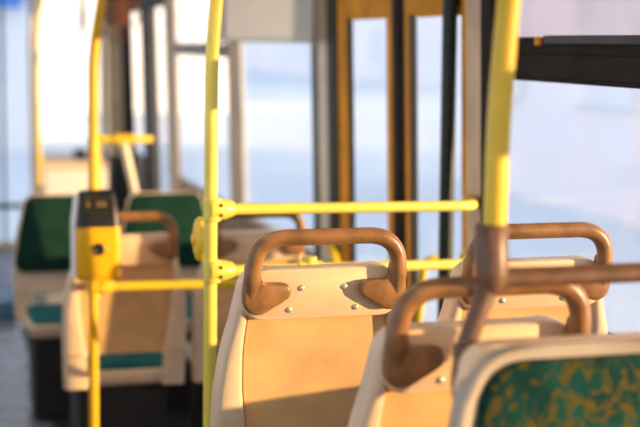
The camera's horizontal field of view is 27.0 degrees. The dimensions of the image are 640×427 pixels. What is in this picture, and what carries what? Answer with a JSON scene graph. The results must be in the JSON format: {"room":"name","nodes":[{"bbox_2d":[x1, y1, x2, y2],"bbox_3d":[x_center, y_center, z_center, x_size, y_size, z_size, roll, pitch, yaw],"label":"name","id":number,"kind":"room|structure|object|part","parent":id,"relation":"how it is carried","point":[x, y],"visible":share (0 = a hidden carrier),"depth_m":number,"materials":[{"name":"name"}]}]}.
{"room":"vehicle interior","nodes":[
{"label":"vehicle interior","id":0,"kind":"room"},
{"bbox_2d":[0,241,14,248],"bbox_3d":[-2.782,-0.822,10.662,2.450,2.250,0.060,-1,8,-16],"label":"wall","id":1,"kind":"structure","parent":0,"point":[9,244],"depth_m":10.85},
{"bbox_2d":[0,0,31,241],"bbox_3d":[-2.885,-0.785,10.632,2.235,2.060,0.050,-1,8,-16],"label":"window","id":2,"kind":"structure","parent":1,"relation":"in","point":[4,205],"depth_m":10.73,"materials":[{"name":"grey metal"}]},
{"bbox_2d":[99,17,109,188],"bbox_3d":[-1.760,-0.869,10.895,0.075,2.190,0.060,-1,8,-16],"label":"trim","id":3,"kind":"structure","parent":1,"relation":"attached to","point":[103,61],"depth_m":10.86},
{"bbox_2d":[0,249,189,426],"bbox_3d":[-1.000,1.113,4.823,2.630,0.060,12.660,-1,8,-16],"label":"floor","id":4,"kind":"structure","parent":0,"point":[16,409],"depth_m":6.99,"materials":[{"name":"plastic"}]},
{"bbox_2d":[0,278,14,317],"bbox_3d":[-2.197,0.540,8.540,0.440,0.099,0.850,-1,8,-16],"label":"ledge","id":5,"kind":"object","parent":4,"relation":"on","point":[7,309],"visible":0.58,"depth_m":8.24,"materials":[{"name":"grey"}]},
{"bbox_2d":[28,0,35,193],"bbox_3d":[-2.059,-0.692,9.705,0.116,2.253,0.034,-1,8,-16],"label":"pole","id":6,"kind":"object","parent":4,"relation":"on","point":[33,2],"visible":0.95,"depth_m":9.66,"materials":[{"name":"grey metal"}]},
{"bbox_2d":[34,0,43,193],"bbox_3d":[-1.877,-0.611,9.087,0.122,2.254,0.038,-1,8,-16],"label":"pole","id":7,"kind":"object","parent":4,"relation":"on","point":[40,2],"visible":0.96,"depth_m":9.04,"materials":[{"name":"yellow metal"}]},
{"bbox_2d":[35,149,107,193],"bbox_3d":[-1.956,-0.081,10.426,0.490,0.859,0.840,-1,8,-16],"label":"dashboard","id":8,"kind":"object","parent":4,"relation":"on","point":[62,173],"visible":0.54,"depth_m":10.03},
{"bbox_2d":[22,326,189,426],"bbox_3d":[-0.826,0.849,6.542,1.060,0.031,3.100,-1,8,-16],"label":"step","id":9,"kind":"structure","parent":4,"relation":"on","point":[175,417],"depth_m":5.97,"materials":[{"name":"rubber"}]},
{"bbox_2d":[13,194,73,417],"bbox_3d":[-1.160,0.410,6.130,0.468,0.958,0.505,-1,8,-16],"label":"seat","id":10,"kind":"object","parent":9,"relation":"on","point":[42,247],"visible":0.49,"depth_m":6.20,"materials":[{"name":"green fabric"}]},
{"bbox_2d":[15,195,72,271],"bbox_3d":[-1.206,0.093,6.261,0.452,0.353,0.068,-1,8,-16],"label":"cushion","id":11,"kind":"object","parent":10,"relation":"on","point":[43,236],"depth_m":6.22,"materials":[{"name":"green fabric"}]},
{"bbox_2d":[26,303,62,324],"bbox_3d":[-1.149,0.459,6.098,0.360,0.034,0.379,-1,8,-16],"label":"seat cushion","id":12,"kind":"object","parent":10,"relation":"on","point":[40,314],"depth_m":6.02,"materials":[{"name":"teal fabric"}]},
{"bbox_2d":[62,211,186,426],"bbox_3d":[-0.776,0.481,5.162,0.468,1.050,0.560,-1,8,-16],"label":"seat","id":13,"kind":"object","parent":9,"relation":"on","point":[142,334],"visible":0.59,"depth_m":5.01,"materials":[{"name":"beige plastic"}]},
{"bbox_2d":[87,351,162,370],"bbox_3d":[-0.796,0.562,5.238,0.360,0.034,0.379,-1,8,-16],"label":"seat cushion","id":14,"kind":"object","parent":13,"relation":"on","point":[139,361],"depth_m":5.09,"materials":[{"name":"teal fabric"}]},
{"bbox_3d":[-0.727,0.355,4.984,0.331,0.346,0.039,-1,8,-16],"label":"panel","id":15,"kind":"part","parent":13,"relation":"part of","materials":[{"name":"beige plastic"}]},
{"bbox_3d":[-0.713,0.133,4.917,0.362,0.114,0.057,-1,8,-16],"label":"head panel","id":16,"kind":"part","parent":13,"relation":"part of","materials":[{"name":"beige plastic"}]},
{"bbox_3d":[-0.699,0.085,4.867,0.371,0.188,0.055,-1,8,-16],"label":"grab handle","id":17,"kind":"part","parent":13,"relation":"part of","materials":[{"name":"brown plastic"}]},
{"bbox_2d":[98,133,152,193],"bbox_3d":[-0.978,0.210,6.673,0.293,1.221,0.098,-1,8,-16],"label":"rail","id":18,"kind":"object","parent":9,"relation":"on","point":[124,140],"visible":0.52,"depth_m":6.61,"materials":[{"name":"yellow metal"}]},
{"bbox_3d":[-1.104,0.211,6.649,0.031,1.220,0.052,-4,8,-30],"label":"post","id":19,"kind":"part","parent":18,"relation":"part of","materials":[{"name":"yellow metal"}]},
{"bbox_3d":[-0.971,-0.369,6.622,0.282,0.037,0.037,-1,8,-16],"label":"rail","id":20,"kind":"part","parent":18,"relation":"part of","materials":[{"name":"yellow metal"}]},
{"bbox_2d":[121,191,202,408],"bbox_3d":[-0.691,0.399,6.267,0.468,0.958,0.505,-1,8,-16],"label":"seat","id":21,"kind":"object","parent":9,"relation":"on","point":[184,207],"visible":0.3,"depth_m":6.37,"materials":[{"name":"green fabric"}]},
{"bbox_2d":[124,193,202,266],"bbox_3d":[-0.737,0.082,6.398,0.452,0.353,0.068,-1,8,-16],"label":"cushion","id":22,"kind":"object","parent":21,"relation":"on","point":[184,208],"depth_m":6.39,"materials":[{"name":"green fabric"}]},
{"bbox_2d":[186,298,192,317],"bbox_3d":[-0.680,0.448,6.235,0.360,0.034,0.379,-1,8,-16],"label":"seat cushion","id":23,"kind":"object","parent":21,"relation":"on","point":[189,301],"depth_m":6.22,"materials":[{"name":"teal fabric"}]},
{"bbox_2d":[186,214,305,426],"bbox_3d":[-0.307,0.469,5.299,0.468,1.050,0.560,-1,8,-16],"label":"seat","id":24,"kind":"object","parent":9,"relation":"on","point":[232,246],"visible":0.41,"depth_m":5.06,"materials":[{"name":"beige plastic"}]},
{"bbox_3d":[-0.258,0.344,5.121,0.331,0.346,0.039,-1,8,-16],"label":"panel","id":25,"kind":"part","parent":24,"relation":"part of","materials":[{"name":"beige plastic"}]},
{"bbox_3d":[-0.244,0.122,5.053,0.362,0.114,0.057,-1,8,-16],"label":"head panel","id":26,"kind":"part","parent":24,"relation":"part of","materials":[{"name":"beige plastic"}]},
{"bbox_3d":[-0.231,0.074,5.004,0.371,0.188,0.055,-1,8,-16],"label":"grab handle","id":27,"kind":"part","parent":24,"relation":"part of","materials":[{"name":"brown plastic"}]},
{"bbox_2d":[87,0,237,426],"bbox_3d":[-0.418,-0.044,4.819,0.844,2.251,0.064,-1,8,-16],"label":"handrail","id":28,"kind":"object","parent":4,"relation":"on","point":[95,289],"visible":0.69,"depth_m":4.74,"materials":[{"name":"yellow metal"}]},
{"bbox_2d":[70,189,120,280],"bbox_3d":[-0.782,0.075,4.655,0.166,0.312,0.102,-1,8,-16],"label":"ticket machine","id":29,"kind":"object","parent":28,"relation":"attached to","point":[95,233],"visible":1,"depth_m":4.62,"materials":[{"name":"yellow plastic"}]},
{"bbox_3d":[-0.417,0.257,4.861,0.800,0.041,0.033,-1,8,-16],"label":"rail","id":30,"kind":"part","parent":28,"relation":"part of","materials":[{"name":"yellow metal"}]},
{"bbox_2d":[191,0,477,426],"bbox_3d":[0.098,0.099,3.755,0.977,2.251,0.287,-5,9,-37],"label":"handrail","id":31,"kind":"object","parent":4,"relation":"on","point":[215,209],"depth_m":3.51,"materials":[{"name":"yellow metal"}]},
{"bbox_3d":[-0.321,0.068,3.553,0.043,0.122,0.085,-1,8,-16],"label":"stop button","id":32,"kind":"part","parent":31,"relation":"part of","materials":[{"name":"yellow plastic"}]},
{"bbox_3d":[0.134,0.150,3.726,0.936,0.070,0.183,-5,9,-36],"label":"rail","id":33,"kind":"part","parent":31,"relation":"part of","materials":[{"name":"yellow metal"}]},
{"bbox_3d":[0.136,-0.015,3.705,0.936,0.065,0.183,-5,9,-36],"label":"rail","id":34,"kind":"part","parent":31,"relation":"part of","materials":[{"name":"yellow metal"}]},
{"bbox_3d":[0.749,1.429,1.303,1.100,0.251,4.900,-1,8,-16],"label":"floor","id":35,"kind":"structure","parent":4,"relation":"on","visible":0},
{"bbox_2d":[210,227,406,426],"bbox_3d":[-0.062,0.520,3.192,0.468,1.050,0.560,-1,8,-16],"label":"seat","id":36,"kind":"object","parent":35,"relation":"on","point":[296,340],"visible":0.94,"depth_m":2.95,"materials":[{"name":"beige plastic"}]},
{"bbox_3d":[-0.013,0.394,3.014,0.331,0.346,0.039,-1,8,-16],"label":"panel","id":37,"kind":"part","parent":36,"relation":"part of","materials":[{"name":"plastic"}]},
{"bbox_3d":[0.001,0.172,2.946,0.362,0.114,0.057,-1,8,-16],"label":"head panel","id":38,"kind":"part","parent":36,"relation":"part of","materials":[{"name":"beige plastic"}]},
{"bbox_3d":[0.014,0.124,2.897,0.371,0.188,0.055,-1,8,-16],"label":"grab handle","id":39,"kind":"part","parent":36,"relation":"part of","materials":[{"name":"brown plastic"}]},
{"bbox_2d":[348,276,590,426],"bbox_3d":[0.208,0.590,2.525,0.468,1.050,0.560,-1,8,-16],"label":"seat","id":40,"kind":"object","parent":35,"relation":"on","point":[406,379],"visible":0.66,"depth_m":2.24,"materials":[{"name":"beige plastic"}]},
{"bbox_3d":[0.257,0.464,2.346,0.331,0.346,0.039,-1,8,-16],"label":"panel","id":41,"kind":"part","parent":40,"relation":"part of","materials":[{"name":"plastic"}]},
{"bbox_3d":[0.271,0.242,2.279,0.362,0.114,0.057,-1,8,-16],"label":"head panel","id":42,"kind":"part","parent":40,"relation":"part of","materials":[{"name":"beige plastic"}]},
{"bbox_3d":[0.285,0.194,2.229,0.371,0.188,0.055,-1,8,-16],"label":"grab handle","id":43,"kind":"part","parent":40,"relation":"part of","materials":[{"name":"brown plastic"}]},
{"bbox_2d":[438,222,612,333],"bbox_3d":[0.423,0.509,3.334,0.468,1.050,0.560,-1,8,-16],"label":"seat","id":44,"kind":"object","parent":35,"relation":"on","point":[453,309],"visible":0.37,"depth_m":3.06,"materials":[{"name":"beige plastic"}]},
{"bbox_3d":[0.472,0.383,3.156,0.331,0.346,0.039,-1,8,-16],"label":"panel","id":45,"kind":"part","parent":44,"relation":"part of","materials":[{"name":"plastic"}]},
{"bbox_3d":[0.486,0.161,3.088,0.362,0.114,0.057,-1,8,-16],"label":"head panel","id":46,"kind":"part","parent":44,"relation":"part of","materials":[{"name":"beige plastic"}]},
{"bbox_3d":[0.500,0.113,3.039,0.371,0.188,0.055,-1,8,-16],"label":"grab handle","id":47,"kind":"part","parent":44,"relation":"part of","materials":[{"name":"brown plastic"}]},
{"bbox_3d":[0.893,1.329,0.891,1.050,0.055,2.860,-1,8,-16],"label":"floor","id":48,"kind":"structure","parent":35,"relation":"on","visible":0},
{"bbox_2d":[448,222,639,426],"bbox_3d":[0.446,0.605,1.881,0.508,1.129,0.577,-1,8,-16],"label":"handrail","id":49,"kind":"object","parent":48,"relation":"on","point":[585,380],"visible":1,"depth_m":1.98,"materials":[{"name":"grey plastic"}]},
{"bbox_2d":[483,0,520,224],"bbox_3d":[0.294,-0.391,1.977,0.086,0.822,0.037,-1,8,-16],"label":"pole","id":50,"kind":"object","parent":49,"relation":"attached to","point":[507,14],"visible":1,"depth_m":1.99,"materials":[{"name":"yellow metal"}]},
{"bbox_3d":[0.395,0.245,2.028,0.402,0.114,0.057,-1,8,-16],"label":"head panel","id":51,"kind":"part","parent":49,"relation":"part of","materials":[{"name":"beige plastic"}]},
{"bbox_2d":[475,353,639,426],"bbox_3d":[0.408,0.383,1.995,0.464,0.339,0.052,-1,8,-16],"label":"cushion","id":52,"kind":"object","parent":49,"relation":"on","point":[512,389],"depth_m":1.97,"materials":[{"name":"green fabric"}]},
{"bbox_2d":[136,156,318,297],"bbox_3d":[0.248,0.086,5.056,0.136,2.550,12.660,-1,8,-16],"label":"wall","id":53,"kind":"structure","parent":0,"point":[232,224],"depth_m":8.50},
{"bbox_2d":[107,25,125,231],"bbox_3d":[-1.642,-0.819,10.789,0.160,2.240,0.060,-1,8,-16],"label":"trim","id":54,"kind":"structure","parent":53,"relation":"attached to","point":[117,174],"depth_m":10.76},
{"bbox_2d":[120,11,136,204],"bbox_3d":[-1.510,-0.782,10.518,0.140,2.240,0.060,-1,8,-16],"label":"trim","id":55,"kind":"structure","parent":53,"relation":"attached to","point":[127,45],"depth_m":10.47,"materials":[{"name":"rubber"}]},
{"bbox_2d":[133,12,144,160],"bbox_3d":[-1.462,-1.075,10.682,0.053,1.260,0.580,-1,8,-16],"label":"window","id":56,"kind":"structure","parent":53,"relation":"in","point":[139,155],"depth_m":10.70,"materials":[{"name":"black metal"}]},
{"bbox_2d":[139,0,153,191],"bbox_3d":[-1.318,-0.751,10.253,0.094,2.250,0.400,-1,8,-16],"label":"trim","id":57,"kind":"structure","parent":53,"relation":"attached to","point":[144,15],"depth_m":10.21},
{"bbox_2d":[148,0,170,191],"bbox_3d":[-1.141,-0.586,9.727,0.104,1.980,0.740,-1,8,-16],"label":"door","id":58,"kind":"structure","parent":53,"relation":"in","point":[152,4],"depth_m":9.95,"materials":[{"name":"grey metal"}]},
{"bbox_2d":[165,0,181,191],"bbox_3d":[-1.003,-0.610,9.187,0.094,2.250,0.300,-1,8,-16],"label":"trim","id":59,"kind":"structure","parent":53,"relation":"attached to","point":[169,16],"depth_m":9.14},
{"bbox_2d":[172,0,230,199],"bbox_3d":[-0.740,-0.749,8.211,0.066,1.260,1.670,-1,8,-16],"label":"window","id":60,"kind":"structure","parent":53,"relation":"in","point":[178,48],"depth_m":8.70,"materials":[{"name":"grey metal"}]},
{"bbox_2d":[227,42,238,202],"bbox_3d":[-0.473,-0.747,7.318,0.071,1.490,0.180,-1,8,-16],"label":"trim","id":61,"kind":"structure","parent":53,"relation":"attached to","point":[230,45],"depth_m":7.34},
{"bbox_2d":[235,42,246,202],"bbox_3d":[-0.431,-0.729,7.180,0.069,1.490,0.110,-1,8,-16],"label":"trim","id":62,"kind":"structure","parent":53,"relation":"attached to","point":[237,51],"depth_m":7.20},
{"bbox_2d":[220,0,313,42],"bbox_3d":[-0.289,-0.980,6.375,0.060,0.322,1.880,-1,8,-16],"label":"window blind","id":63,"kind":"object","parent":53,"relation":"attached to","point":[262,21],"visible":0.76,"depth_m":6.21,"materials":[{"name":"fabric"}]},
{"bbox_2d":[239,42,314,255],"bbox_3d":[-0.220,-0.520,6.474,0.053,1.260,1.405,-1,8,-16],"label":"window","id":64,"kind":"structure","parent":53,"relation":"in","point":[260,223],"depth_m":7.11,"materials":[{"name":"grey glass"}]},
{"bbox_2d":[311,0,320,259],"bbox_3d":[-0.011,-0.540,5.750,0.071,1.490,0.085,-1,8,-16],"label":"trim","id":65,"kind":"structure","parent":53,"relation":"attached to","point":[313,45],"depth_m":5.76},
{"bbox_2d":[316,0,329,261],"bbox_3d":[0.024,-0.525,5.636,0.069,1.490,0.155,-1,8,-16],"label":"trim","id":66,"kind":"structure","parent":53,"relation":"attached to","point":[321,4],"depth_m":5.66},
{"bbox_2d":[326,0,340,261],"bbox_3d":[0.067,-0.131,5.554,0.096,2.250,0.125,-1,8,-16],"label":"trim","id":67,"kind":"structure","parent":53,"relation":"attached to","point":[331,5],"depth_m":5.50,"materials":[{"name":"metal"}]},
{"bbox_2d":[327,0,393,261],"bbox_3d":[0.157,0.074,5.182,0.127,1.860,0.675,-1,8,-16],"label":"door","id":68,"kind":"structure","parent":53,"relation":"in","point":[348,11],"depth_m":5.30,"materials":[{"name":"orange paint"}]},
{"bbox_3d":[0.119,0.293,5.287,0.101,0.355,0.395,-1,8,-16],"label":"pull rail","id":69,"kind":"part","parent":68,"relation":"part of","materials":[{"name":"yellow metal"}]},
{"bbox_2d":[392,0,406,288],"bbox_3d":[0.290,0.123,4.812,0.082,1.860,0.115,-1,8,-16],"label":"trim","id":70,"kind":"structure","parent":53,"relation":"attached to","point":[398,6],"depth_m":4.73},
{"bbox_2d":[405,0,465,321],"bbox_3d":[0.364,0.166,4.483,0.125,1.860,0.545,-1,8,-16],"label":"door","id":71,"kind":"structure","parent":53,"relation":"in","point":[449,10],"depth_m":4.27,"materials":[{"name":"orange paint"}]},
{"bbox_3d":[0.341,0.356,4.536,0.088,0.475,0.278,-1,7,-13],"label":"pull rail","id":72,"kind":"part","parent":71,"relation":"part of","materials":[{"name":"yellow metal"}]},
{"bbox_3d":[0.410,0.081,4.288,0.058,1.563,0.145,2,7,13],"label":"rod","id":73,"kind":"part","parent":71,"relation":"part of","materials":[{"name":"metal"}]},
{"bbox_2d":[466,0,480,247],"bbox_3d":[0.490,0.061,4.101,0.108,2.250,0.115,-1,8,-16],"label":"trim","id":74,"kind":"structure","parent":53,"relation":"attached to","point":[473,7],"depth_m":4.04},
{"bbox_2d":[481,0,496,221],"bbox_3d":[0.517,0.073,4.009,0.108,2.250,0.080,-1,8,-16],"label":"trim","id":75,"kind":"structure","parent":53,"relation":"attached to","point":[488,7],"depth_m":3.94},
{"bbox_2d":[514,35,639,332],"bbox_3d":[0.915,-0.103,2.568,0.069,1.065,2.840,-1,8,-16],"label":"window","id":76,"kind":"structure","parent":53,"relation":"in","point":[594,60],"depth_m":3.35,"materials":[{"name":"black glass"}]},
{"bbox_2d":[514,35,639,88],"bbox_3d":[0.918,-0.409,2.529,0.068,0.387,2.780,-1,8,-16],"label":"vent","id":77,"kind":"object","parent":76,"relation":"attached to","point":[594,60],"depth_m":3.35,"materials":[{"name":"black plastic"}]},
{"bbox_3d":[-0.980,-1.172,4.527,2.610,0.050,12.660,-1,8,-16],"label":"ceiling","id":78,"kind":"structure","parent":0,"visible":0},
{"bbox_3d":[-1.268,-1.568,8.036,0.420,0.064,0.028,-1,8,-16],"label":"rail","id":79,"kind":"object","parent":78,"relation":"attached to","visible":0},
{"bbox_2d":[77,0,87,41],"bbox_3d":[-1.430,-1.284,8.026,0.067,0.501,0.011,-1,8,-16],"label":"strap","id":80,"kind":"object","parent":79,"relation":"hanging from","point":[82,2],"visible":1,"depth_m":8.04,"materials":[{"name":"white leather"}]},
{"bbox_2d":[104,0,116,40],"bbox_3d":[-1.267,-1.293,8.073,0.081,0.492,0.011,-1,8,-16],"label":"strap","id":81,"kind":"object","parent":79,"relation":"hanging from","point":[111,5],"visible":1,"depth_m":8.08,"materials":[{"name":"brown leather"}]},
{"bbox_2d":[116,0,128,40],"bbox_3d":[-1.200,-1.295,8.093,0.081,0.492,0.011,-1,8,-16],"label":"strap","id":82,"kind":"object","parent":79,"relation":"hanging from","point":[122,13],"visible":1,"depth_m":8.10,"materials":[{"name":"red leather"}]},
{"bbox_2d":[128,0,139,24],"bbox_3d":[-1.132,-1.346,8.106,0.075,0.392,0.011,-1,8,-16],"label":"strap","id":83,"kind":"object","parent":79,"relation":"hanging from","point":[134,5],"visible":1,"depth_m":8.12,"materials":[{"name":"brown leather"}]},
{"label":"outside","id":84,"kind":"structure","parent":0,"visible":0},
{"bbox_2d":[0,69,639,332],"bbox_3d":[-8.909,-10.718,101.050,280.000,0.350,320.000,-1,8,-16],"label":"ground","id":85,"kind":"structure","parent":84,"point":[278,106],"depth_m":22.79,"materials":[{"name":"white snow"}]},
{"bbox_2d":[0,0,50,150],"bbox_3d":[-12.602,-6.437,28.503,13.800,9.500,9.800,0,7,-9],"label":"office building","id":86,"kind":"structure","parent":85,"relation":"on","point":[15,12],"depth_m":25.59,"materials":[{"name":"beige paint"}]},
{"bbox_3d":[-6.021,-4.485,25.147,0.750,1.150,0.180,0,7,-9],"label":"blue panel","id":87,"kind":"part","parent":86,"relation":"part of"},
{"bbox_2d":[49,0,227,112],"bbox_3d":[-7.067,-6.612,42.233,8.800,6.500,6.800,-1,8,-16],"label":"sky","id":88,"kind":"structure","parent":85,"relation":"on","point":[69,57],"depth_m":39.68,"materials":[{"name":"beige paint"}]},
{"bbox_2d":[244,16,460,90],"bbox_3d":[4.365,-13.541,85.677,9.800,9.500,50.800,-1,8,-16],"label":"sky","id":89,"kind":"structure","parent":85,"relation":"on","point":[369,35],"depth_m":75.29,"materials":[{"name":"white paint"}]},
{"bbox_2d":[457,0,639,226],"bbox_3d":[7.955,-4.784,17.690,9.800,9.500,10.400,-1,8,-16],"label":"apartment building","id":90,"kind":"structure","parent":85,"relation":"on","point":[573,146],"depth_m":17.53,"materials":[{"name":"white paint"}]}
]}

